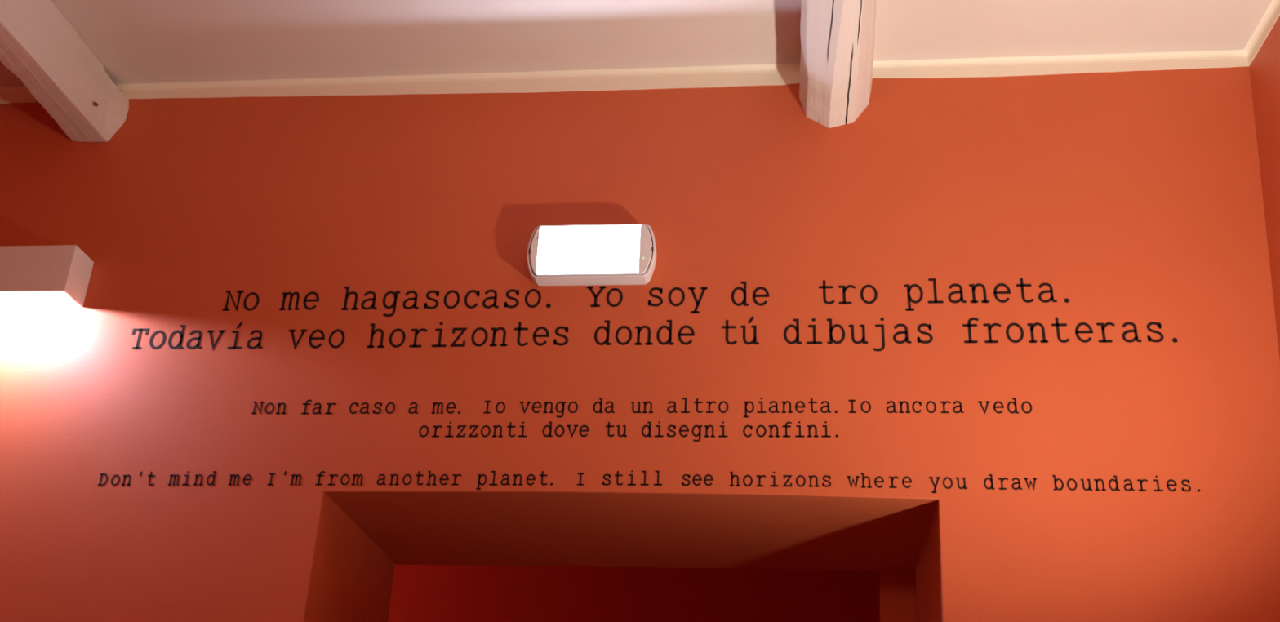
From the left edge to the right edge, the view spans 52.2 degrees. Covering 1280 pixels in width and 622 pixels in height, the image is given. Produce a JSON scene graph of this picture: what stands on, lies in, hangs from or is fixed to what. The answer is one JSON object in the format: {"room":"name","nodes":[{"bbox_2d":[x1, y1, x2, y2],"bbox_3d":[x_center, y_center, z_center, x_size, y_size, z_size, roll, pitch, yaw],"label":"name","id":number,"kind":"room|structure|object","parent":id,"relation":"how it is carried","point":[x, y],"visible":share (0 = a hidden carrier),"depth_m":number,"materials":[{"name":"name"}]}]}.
{"room":"museum","nodes":[
{"label":"museum","id":0,"kind":"room"},
{"bbox_2d":[387,564,879,621],"bbox_3d":[-0.509,2.187,4.698,5.100,3.300,0.200,-1,-26,6],"label":"wall","id":1,"kind":"structure","parent":0,"point":[420,593],"depth_m":5.06,"materials":[{"name":"red paint"}]},
{"bbox_2d":[0,0,1272,88],"bbox_3d":[-0.785,-2.173,0.815,5.500,0.144,6.600,-1,-26,6],"label":"ceiling","id":2,"kind":"structure","parent":0,"point":[135,42],"depth_m":3.52,"materials":[{"name":"white paint"}]},
{"bbox_2d":[0,0,128,142],"bbox_3d":[-1.929,-2.011,0.870,0.178,0.195,6.600,-1,-26,6],"label":"ceiling beam","id":3,"kind":"structure","parent":2,"relation":"attached to","point":[38,45],"depth_m":3.56,"materials":[{"name":"white wood"}]},
{"bbox_2d":[799,0,876,128],"bbox_3d":[0.194,-2.025,0.629,0.202,0.206,6.600,-1,-26,6],"label":"ceiling beam","id":4,"kind":"structure","parent":2,"relation":"attached to","point":[837,36],"depth_m":3.31,"materials":[{"name":"white wood"}]},
{"bbox_2d":[0,66,1279,621],"bbox_3d":[-0.778,1.134,3.288,5.300,3.950,0.705,-1,-26,6],"label":"wall","id":5,"kind":"structure","parent":0,"point":[1137,196],"depth_m":3.35,"materials":[{"name":"orange paint"}]},
{"bbox_2d":[0,244,93,306],"bbox_3d":[-1.710,-0.092,3.544,0.400,0.138,0.100,-1,-26,6],"label":"wall sconce","id":6,"kind":"object","parent":5,"relation":"attached to","point":[67,268],"visible":1,"depth_m":3.49,"materials":[{"name":"white paint"}]},
{"bbox_2d":[527,224,656,285],"bbox_3d":[-0.125,-0.147,3.410,0.337,0.153,0.058,-1,-26,6],"label":"emergency light","id":7,"kind":"object","parent":5,"relation":"attached to","point":[601,254],"visible":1,"depth_m":3.42,"materials":[{"name":"white plastic"}]},
{"bbox_2d":[0,49,1248,103],"bbox_3d":[-0.776,-0.643,3.750,4.834,0.061,0.017,-1,-26,6],"label":"trim","id":8,"kind":"structure","parent":5,"relation":"attached to","point":[700,77],"depth_m":3.67,"materials":[{"name":"beige paint"}]},
{"bbox_2d":[418,421,838,441],"bbox_3d":[-0.037,0.297,3.215,1.040,0.053,0.001,-1,-26,6],"label":"lettering","id":9,"kind":"object","parent":5,"relation":"attached to","point":[510,425],"depth_m":3.21,"materials":[{"name":"black paint"}]},
{"bbox_2d":[251,397,1031,417],"bbox_3d":[-0.027,0.240,3.242,1.948,0.053,0.001,-1,-26,6],"label":"lettering","id":10,"kind":"object","parent":5,"relation":"attached to","point":[811,402],"depth_m":3.23,"materials":[{"name":"black paint"}]},
{"bbox_2d":[222,277,1069,316],"bbox_3d":[-0.024,-0.033,3.374,2.197,0.094,0.001,-1,-26,6],"label":"lettering","id":11,"kind":"object","parent":5,"relation":"attached to","point":[1021,285],"depth_m":3.37,"materials":[{"name":"black paint"}]},
{"bbox_2d":[97,470,1200,493],"bbox_3d":[-0.041,0.411,3.160,2.678,0.053,0.001,-1,-26,6],"label":"lettering","id":12,"kind":"object","parent":5,"relation":"attached to","point":[542,474],"depth_m":3.14,"materials":[{"name":"black paint"}]},
{"bbox_2d":[132,316,1177,351],"bbox_3d":[-0.025,0.061,3.329,2.679,0.100,0.001,-1,-26,6],"label":"lettering","id":13,"kind":"object","parent":5,"relation":"attached to","point":[1056,324],"depth_m":3.32,"materials":[{"name":"black paint"}]},
{"bbox_2d":[880,570,916,621],"bbox_3d":[0.988,1.846,3.854,0.730,3.300,1.294,-1,-26,6],"label":"wall","id":14,"kind":"structure","parent":0,"point":[897,588],"depth_m":3.67,"materials":[{"name":"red paint"}]},
{"bbox_2d":[1248,15,1279,359],"bbox_3d":[1.477,-0.483,-0.273,0.793,3.950,6.644,1,-26,4],"label":"wall","id":15,"kind":"structure","parent":0,"point":[1264,68],"depth_m":3.29,"materials":[{"name":"orange paint"}]},
{"bbox_2d":[1244,0,1279,66],"bbox_3d":[1.428,-2.110,0.526,0.017,0.043,6.608,1,-26,4],"label":"trim","id":16,"kind":"structure","parent":15,"relation":"attached to","point":[1272,14],"depth_m":3.39,"materials":[{"name":"beige paint"}]}
]}

